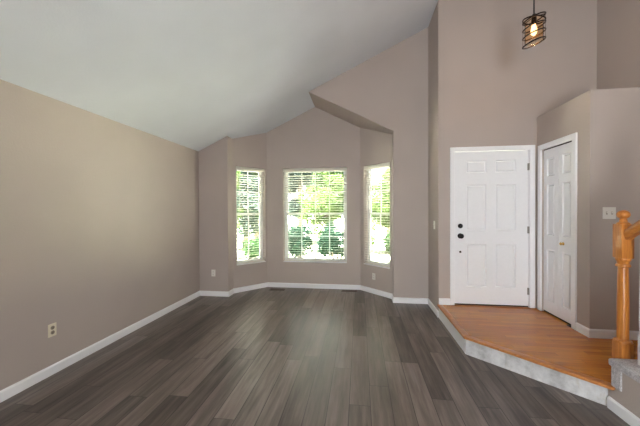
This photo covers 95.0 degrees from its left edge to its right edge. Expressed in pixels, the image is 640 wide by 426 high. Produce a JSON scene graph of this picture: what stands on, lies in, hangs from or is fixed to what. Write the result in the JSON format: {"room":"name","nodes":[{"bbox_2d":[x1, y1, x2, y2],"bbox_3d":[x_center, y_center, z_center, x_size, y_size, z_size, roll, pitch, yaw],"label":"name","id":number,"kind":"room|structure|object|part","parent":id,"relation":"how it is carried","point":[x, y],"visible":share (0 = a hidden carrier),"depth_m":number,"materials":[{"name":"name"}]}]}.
{"room":"empty living room","nodes":[
{"label":"empty living room","id":0,"kind":"room"},
{"bbox_2d":[0,79,199,390],"bbox_3d":[-2.656,0.208,1.343,0.160,2.495,7.868,0,1,8],"label":"wall","id":1,"kind":"structure","parent":0,"point":[99,215],"depth_m":2.90,"materials":[{"name":"beige paint"}]},
{"bbox_2d":[48,322,56,337],"bbox_3d":[-2.394,1.047,2.626,0.011,0.116,0.072,0,1,8],"label":"wall outlet","id":2,"kind":"object","parent":1,"relation":"attached to","point":[52,331],"visible":1,"depth_m":2.62,"materials":[{"name":"beige plastic"}]},
{"bbox_2d":[0,291,199,402],"bbox_3d":[-2.566,1.413,1.327,0.014,0.085,7.518,0,1,8],"label":"baseboard","id":3,"kind":"structure","parent":1,"relation":"attached to","point":[16,388],"depth_m":2.90,"materials":[{"name":"white paint"}]},
{"bbox_2d":[199,136,232,290],"bbox_3d":[-1.806,0.053,5.104,0.520,2.731,0.197,0,1,8],"label":"wall","id":4,"kind":"structure","parent":0,"point":[215,160],"depth_m":5.01,"materials":[{"name":"beige paint"}]},
{"bbox_2d":[200,291,228,296],"bbox_3d":[-1.808,1.377,5.010,0.534,0.085,0.014,0,1,8],"label":"baseboard","id":5,"kind":"structure","parent":4,"relation":"attached to","point":[202,293],"depth_m":5.00,"materials":[{"name":"white paint"}]},
{"bbox_2d":[0,0,437,150],"bbox_3d":[0.278,-2.478,1.281,6.010,3.043,8.580,0,1,8],"label":"ceiling","id":6,"kind":"structure","parent":0,"point":[192,74],"depth_m":3.03,"materials":[{"name":"white paint"}]},
{"bbox_2d":[522,0,545,48],"bbox_3d":[1.996,-2.334,2.736,0.185,1.554,0.185,0,1,8],"label":"pendant light","id":7,"kind":"object","parent":6,"relation":"hanging from","point":[534,21],"visible":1,"depth_m":2.73,"materials":[{"name":"brown metal"}]},
{"bbox_2d":[531,13,536,23],"bbox_3d":[1.999,-1.815,2.741,0.044,0.095,0.044,0,1,8],"label":"socket","id":8,"kind":"object","parent":7,"relation":"attached to","point":[534,19],"depth_m":2.73,"materials":[{"name":"brown metal"}]},
{"bbox_3d":[1.999,-1.714,2.742,0.052,0.109,0.052,0,1,8],"label":"bulb","id":9,"kind":"part","parent":7,"relation":"part of","materials":[{"name":"white glass"}]},
{"bbox_2d":[232,133,266,287],"bbox_3d":[-1.325,-0.066,5.445,0.680,2.959,0.160,-1,1,-40],"label":"wall","id":10,"kind":"structure","parent":0,"point":[247,151],"depth_m":5.39,"materials":[{"name":"beige paint"}]},
{"bbox_2d":[234,282,266,292],"bbox_3d":[-1.263,1.371,5.391,0.680,0.085,0.014,-1,1,-40],"label":"baseboard","id":11,"kind":"structure","parent":10,"relation":"attached to","point":[262,285],"depth_m":5.37,"materials":[{"name":"white paint"}]},
{"bbox_2d":[236,170,265,264],"bbox_3d":[-1.308,0.046,5.449,0.580,1.770,0.156,-1,1,-40],"label":"window","id":12,"kind":"structure","parent":10,"relation":"in","point":[260,236],"depth_m":5.59,"materials":[{"name":"white plastic"}]},
{"bbox_3d":[-1.351,-0.385,5.494,0.510,0.838,0.017,-1,1,-40],"label":"sash","id":13,"kind":"part","parent":12,"relation":"part of","materials":[{"name":"white plastic"}]},
{"bbox_3d":[-1.336,0.450,5.488,0.510,0.892,0.017,-1,1,-40],"label":"sash","id":14,"kind":"part","parent":12,"relation":"part of","materials":[{"name":"white plastic"}]},
{"bbox_2d":[236,166,264,263],"bbox_3d":[-1.288,0.039,5.424,0.572,1.748,0.074,-1,1,-40],"label":"window blind","id":15,"kind":"object","parent":12,"relation":"attached to","point":[237,167],"visible":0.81,"depth_m":5.41,"materials":[{"name":"white plastic"}]},
{"bbox_3d":[-1.462,0.063,5.290,0.002,1.680,0.056,-1,1,-40],"label":"ladder cord","id":16,"kind":"part","parent":15,"relation":"part of","materials":[{"name":"white fabric"}]},
{"bbox_3d":[-1.289,0.904,5.438,0.568,0.018,0.052,-1,1,-40],"label":"rail","id":17,"kind":"part","parent":15,"relation":"part of","materials":[{"name":"white plastic"}]},
{"bbox_2d":[266,107,359,284],"bbox_3d":[-0.129,-0.294,5.560,1.764,3.402,0.160,0,1,8],"label":"wall","id":18,"kind":"structure","parent":0,"point":[315,138],"depth_m":5.48,"materials":[{"name":"beige paint"}]},
{"bbox_2d":[267,282,359,289],"bbox_3d":[-0.133,1.365,5.489,1.764,0.085,0.014,0,1,8],"label":"baseboard","id":19,"kind":"structure","parent":18,"relation":"attached to","point":[269,284],"depth_m":5.48,"materials":[{"name":"white paint"}]},
{"bbox_2d":[283,171,346,262],"bbox_3d":[-0.092,0.040,5.551,1.202,1.770,0.156,0,1,8],"label":"window","id":20,"kind":"structure","parent":18,"relation":"in","point":[345,172],"depth_m":5.59,"materials":[{"name":"white plastic"}]},
{"bbox_2d":[283,167,346,261],"bbox_3d":[-0.096,0.033,5.518,1.194,1.748,0.074,0,1,8],"label":"window blind","id":21,"kind":"object","parent":20,"relation":"attached to","point":[337,168],"visible":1,"depth_m":5.51,"materials":[{"name":"white plastic"}]},
{"bbox_3d":[-0.091,0.898,5.534,1.190,0.018,0.052,0,1,8],"label":"rail","id":22,"kind":"part","parent":21,"relation":"part of","materials":[{"name":"white plastic"}]},
{"bbox_3d":[-0.086,-0.392,5.610,1.132,0.838,0.017,0,1,8],"label":"sash","id":23,"kind":"part","parent":20,"relation":"part of","materials":[{"name":"white plastic"}]},
{"bbox_3d":[-0.084,0.444,5.599,1.132,0.892,0.017,0,1,8],"label":"sash","id":24,"kind":"part","parent":20,"relation":"part of","materials":[{"name":"glass"}]},
{"bbox_2d":[0,287,629,425],"bbox_3d":[0.295,1.503,1.306,6.010,0.120,8.560,0,1,8],"label":"floor","id":25,"kind":"structure","parent":0,"point":[264,356],"depth_m":2.58,"materials":[{"name":"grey wood"}]},
{"bbox_2d":[341,290,356,291],"bbox_3d":[0.530,1.404,5.290,0.280,0.005,0.110,0,1,8],"label":"floor vent","id":26,"kind":"object","parent":25,"relation":"in","point":[342,290],"visible":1,"depth_m":5.25,"materials":[{"name":"brown metal"}]},
{"bbox_2d":[310,96,390,133],"bbox_3d":[0.688,-1.637,5.204,1.615,0.976,0.712,0,1,8],"label":"ceiling","id":27,"kind":"structure","parent":0,"point":[318,104],"depth_m":5.10,"materials":[{"name":"beige paint"}]},
{"bbox_2d":[309,27,428,297],"bbox_3d":[0.759,-0.728,4.751,1.870,4.276,0.197,0,1,8],"label":"wall","id":28,"kind":"structure","parent":0,"point":[388,91],"depth_m":4.58,"materials":[{"name":"beige paint"}]},
{"bbox_2d":[393,297,427,303],"bbox_3d":[1.414,1.366,4.576,0.539,0.085,0.014,0,1,8],"label":"baseboard","id":29,"kind":"structure","parent":28,"relation":"attached to","point":[395,299],"depth_m":4.57,"materials":[{"name":"white paint"}]},
{"bbox_2d":[360,128,391,292],"bbox_3d":[1.021,-0.084,5.132,0.160,2.978,0.720,-1,1,-38],"label":"wall","id":30,"kind":"structure","parent":0,"point":[375,146],"depth_m":5.16,"materials":[{"name":"beige paint"}]},
{"bbox_2d":[360,285,391,298],"bbox_3d":[0.959,1.364,5.091,0.014,0.085,0.720,-1,1,-38],"label":"baseboard","id":31,"kind":"structure","parent":30,"relation":"attached to","point":[364,288],"depth_m":5.06,"materials":[{"name":"white paint"}]},
{"bbox_2d":[364,166,389,268],"bbox_3d":[1.027,0.039,5.114,0.156,1.770,0.587,-1,1,-38],"label":"window","id":32,"kind":"structure","parent":30,"relation":"in","point":[369,170],"depth_m":5.30,"materials":[{"name":"white plastic"}]},
{"bbox_2d":[364,162,389,266],"bbox_3d":[1.001,0.032,5.093,0.074,1.748,0.579,-1,1,-38],"label":"window blind","id":33,"kind":"object","parent":32,"relation":"attached to","point":[387,163],"visible":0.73,"depth_m":5.09,"materials":[{"name":"white plastic"}]},
{"bbox_3d":[0.870,0.053,5.274,0.056,1.680,0.002,-1,1,-38],"label":"ladder cord","id":34,"kind":"part","parent":33,"relation":"part of","materials":[{"name":"white fabric"}]},
{"bbox_3d":[1.012,0.897,5.106,0.052,0.018,0.575,-1,1,-38],"label":"rail","id":35,"kind":"part","parent":33,"relation":"part of","materials":[{"name":"white plastic"}]},
{"bbox_3d":[1.064,0.443,5.145,0.017,0.892,0.517,-1,1,-38],"label":"sash","id":36,"kind":"part","parent":32,"relation":"part of","materials":[{"name":"white plastic"}]},
{"bbox_3d":[1.075,-0.393,5.149,0.017,0.838,0.517,-1,1,-38],"label":"sash","id":37,"kind":"part","parent":32,"relation":"part of","materials":[{"name":"white plastic"}]},
{"bbox_2d":[428,0,450,310],"bbox_3d":[1.725,-0.734,4.321,0.160,4.286,0.778,0,1,8],"label":"wall","id":38,"kind":"structure","parent":0,"point":[439,28],"depth_m":3.95,"materials":[{"name":"beige paint"}]},
{"bbox_2d":[428,298,438,317],"bbox_3d":[1.635,1.368,4.257,0.014,0.085,0.587,0,1,8],"label":"baseboard","id":39,"kind":"structure","parent":38,"relation":"attached to","point":[430,303],"depth_m":4.18,"materials":[{"name":"white paint"}]},
{"bbox_2d":[451,0,596,307],"bbox_3d":[2.625,-1.184,3.884,1.743,5.186,0.160,0,1,8],"label":"wall","id":40,"kind":"structure","parent":0,"point":[500,88],"depth_m":3.81,"materials":[{"name":"beige paint"}]},
{"bbox_2d":[439,298,449,304],"bbox_3d":[1.675,1.191,3.946,0.144,0.085,0.014,0,1,8],"label":"baseboard","id":41,"kind":"structure","parent":40,"relation":"attached to","point":[442,301],"depth_m":3.94,"materials":[{"name":"white paint"}]},
{"bbox_2d":[455,150,529,306],"bbox_3d":[2.261,0.206,3.868,0.925,2.042,0.105,0,1,8],"label":"door","id":42,"kind":"structure","parent":40,"relation":"in","point":[492,229],"depth_m":3.88,"materials":[{"name":"white paint"}]},
{"bbox_2d":[450,145,534,307],"bbox_3d":[2.268,0.178,3.935,1.041,2.106,0.178,0,1,8],"label":"door frame","id":43,"kind":"structure","parent":40,"relation":"attached to","point":[453,150],"depth_m":3.82,"materials":[{"name":"white paint"}]},
{"bbox_2d":[437,304,637,405],"bbox_3d":[2.416,1.328,2.952,1.925,0.182,1.788,0,1,8],"label":"floor","id":44,"kind":"structure","parent":0,"point":[533,343],"depth_m":2.77,"materials":[{"name":"brown wood"}]},
{"bbox_2d":[455,304,528,307],"bbox_3d":[2.263,1.230,3.893,0.915,0.003,0.064,0,1,8],"label":"threshold","id":45,"kind":"object","parent":44,"relation":"on","point":[455,304],"visible":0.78,"depth_m":3.85,"materials":[{"name":"brown wood"}]},
{"bbox_2d":[608,358,639,391],"bbox_3d":[2.569,0.757,1.296,1.172,0.988,1.529,0,1,8],"label":"staircase","id":46,"kind":"structure","parent":44,"relation":"on","point":[629,367],"depth_m":2.05,"materials":[{"name":"grey carpet"}]},
{"bbox_2d":[612,210,639,364],"bbox_3d":[2.149,0.274,1.564,0.104,1.957,1.302,0,1,8],"label":"stair railing","id":47,"kind":"object","parent":46,"relation":"on","point":[624,232],"visible":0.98,"depth_m":2.13,"materials":[{"name":"brown wood"}]},
{"bbox_3d":[2.141,-0.253,1.513,0.062,0.903,1.208,0,1,8],"label":"handrail","id":48,"kind":"part","parent":47,"relation":"part of","materials":[{"name":"brown wood"}]},
{"bbox_2d":[536,89,602,328],"bbox_3d":[2.792,0.005,3.344,0.110,2.456,0.887,0,1,8],"label":"wall","id":49,"kind":"structure","parent":0,"point":[583,114],"depth_m":2.96,"materials":[{"name":"beige paint"}]},
{"bbox_2d":[543,141,571,326],"bbox_3d":[2.764,0.223,3.409,0.064,2.019,0.542,0,1,8],"label":"door","id":50,"kind":"structure","parent":49,"relation":"in","point":[557,159],"depth_m":3.42,"materials":[{"name":"white paint"}]},
{"bbox_2d":[537,132,577,329],"bbox_3d":[2.739,0.192,3.413,0.020,2.082,0.665,0,1,8],"label":"door frame","id":51,"kind":"structure","parent":49,"relation":"attached to","point":[574,137],"depth_m":3.14,"materials":[{"name":"white paint"}]},
{"bbox_2d":[575,322,588,337],"bbox_3d":[2.688,1.195,3.001,0.014,0.085,0.184,0,1,8],"label":"baseboard","id":52,"kind":"structure","parent":49,"relation":"attached to","point":[580,328],"depth_m":3.00,"materials":[{"name":"white paint"}]},
{"bbox_2d":[597,0,639,88],"bbox_3d":[3.094,-1.153,0.243,0.160,5.186,7.250,0,1,8],"label":"wall","id":53,"kind":"structure","parent":0,"point":[618,21],"depth_m":3.38,"materials":[{"name":"beige paint"}]},
{"bbox_2d":[602,87,639,330],"bbox_3d":[3.083,0.008,2.913,0.582,2.456,0.110,0,1,8],"label":"wall","id":54,"kind":"structure","parent":0,"point":[621,106],"depth_m":2.87,"materials":[{"name":"beige paint"}]},
{"bbox_2d":[603,207,615,218],"bbox_3d":[2.844,0.000,2.881,0.116,0.116,0.017,0,1,8],"label":"light switch","id":55,"kind":"object","parent":54,"relation":"attached to","point":[608,212],"visible":1,"depth_m":2.88,"materials":[{"name":"white plastic"}]},
{"bbox_2d":[589,329,638,339],"bbox_3d":[3.019,1.194,2.870,0.706,0.085,0.014,0,1,8],"label":"baseboard","id":56,"kind":"structure","parent":54,"relation":"attached to","point":[593,333],"depth_m":2.89,"materials":[{"name":"white paint"}]},
{"bbox_2d":[608,373,639,417],"bbox_3d":[2.069,0.876,1.392,0.100,1.117,1.585,0,1,8],"label":"wall","id":57,"kind":"structure","parent":0,"point":[629,397],"depth_m":1.99,"materials":[{"name":"beige paint"}]},
{"bbox_2d":[607,396,639,425],"bbox_3d":[2.013,1.392,1.387,0.014,0.085,1.550,0,1,8],"label":"baseboard","id":58,"kind":"structure","parent":57,"relation":"attached to","point":[614,406],"depth_m":2.03,"materials":[{"name":"white paint"}]},
{"label":"outside","id":59,"kind":"structure","parent":0,"visible":0},
{"bbox_2d":[237,218,389,262],"bbox_3d":[2.586,1.557,37.885,85.000,0.200,64.250,0,1,8],"label":"ground","id":60,"kind":"structure","parent":59,"point":[290,222],"depth_m":15.48,"materials":[{"name":"white"}]},
{"bbox_2d":[236,171,243,235],"bbox_3d":[-3.216,-0.005,10.972,0.849,3.464,0.863,0,1,28],"label":"tree","id":61,"kind":"object","parent":60,"relation":"on","point":[237,172],"visible":0.12,"depth_m":10.94,"materials":[{"name":"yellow plant"}]},
{"bbox_2d":[237,171,258,250],"bbox_3d":[-3.494,-0.536,13.230,2.178,4.494,2.018,0,1,8],"label":"tree","id":62,"kind":"object","parent":60,"relation":"on","point":[243,218],"visible":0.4,"depth_m":12.74,"materials":[{"name":"plant"}]},
{"bbox_2d":[239,172,258,238],"bbox_3d":[-4.067,-1.438,17.301,3.090,6.236,3.464,0,1,8],"label":"tree","id":63,"kind":"object","parent":60,"relation":"on","point":[253,173],"visible":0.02,"depth_m":16.97,"materials":[{"name":"green plant"}]},
{"bbox_2d":[240,238,258,258],"bbox_3d":[-2.478,1.307,10.755,0.927,0.848,1.133,0,1,8],"label":"shrub","id":64,"kind":"object","parent":60,"relation":"on","point":[253,241],"visible":0.74,"depth_m":10.52,"materials":[{"name":"green plant"}]},
{"bbox_2d":[288,224,312,257],"bbox_3d":[-0.826,1.063,10.491,1.168,1.350,1.030,0,1,8],"label":"shrub","id":65,"kind":"object","parent":60,"relation":"on","point":[291,230],"visible":0.63,"depth_m":10.32,"materials":[{"name":"green plant"}]},
{"bbox_2d":[288,172,333,227],"bbox_3d":[-0.898,-1.550,15.836,3.563,6.453,2.799,0,1,8],"label":"tree","id":66,"kind":"object","parent":60,"relation":"on","point":[298,175],"visible":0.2,"depth_m":15.48,"materials":[{"name":"plant"}]},
{"bbox_2d":[297,172,343,237],"bbox_3d":[0.252,-0.574,12.733,2.672,4.547,2.619,0,1,8],"label":"tree","id":67,"kind":"object","parent":60,"relation":"on","point":[312,199],"visible":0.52,"depth_m":12.62,"materials":[{"name":"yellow plant"}]},
{"bbox_2d":[314,172,343,229],"bbox_3d":[0.702,-2.247,21.288,4.215,7.740,3.718,0,1,8],"label":"tree","id":68,"kind":"object","parent":60,"relation":"on","point":[333,172],"visible":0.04,"depth_m":20.41,"materials":[{"name":"green plant"}]},
{"bbox_3d":[0.704,-3.076,21.285,4.187,6.080,3.697,0,1,8],"label":"crown","id":69,"kind":"part","parent":68,"relation":"part of","materials":[{"name":"green plant"}]},
{"bbox_2d":[317,221,343,257],"bbox_3d":[0.442,0.991,10.237,1.166,1.460,1.103,0,1,31],"label":"shrub","id":70,"kind":"object","parent":60,"relation":"on","point":[323,251],"visible":0.68,"depth_m":10.11,"materials":[{"name":"green plant"}]},
{"bbox_2d":[371,218,376,253],"bbox_3d":[1.499,0.923,9.794,0.846,1.588,0.890,0,1,8],"label":"shrub","id":71,"kind":"object","parent":60,"relation":"on","point":[374,225],"visible":0.06,"depth_m":9.76,"materials":[{"name":"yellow plant"}]},
{"bbox_2d":[371,167,389,254],"bbox_3d":[3.053,-1.046,11.953,2.784,5.478,2.499,0,1,8],"label":"tree","id":72,"kind":"object","parent":60,"relation":"on","point":[384,217],"visible":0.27,"depth_m":11.80,"materials":[{"name":"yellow plant"}]},
{"bbox_2d":[382,228,389,255],"bbox_3d":[2.645,1.087,10.050,1.041,1.254,0.883,0,1,8],"label":"shrub","id":73,"kind":"object","parent":60,"relation":"on","point":[387,235],"visible":0.06,"depth_m":10.01,"materials":[{"name":"green plant"}]}
]}

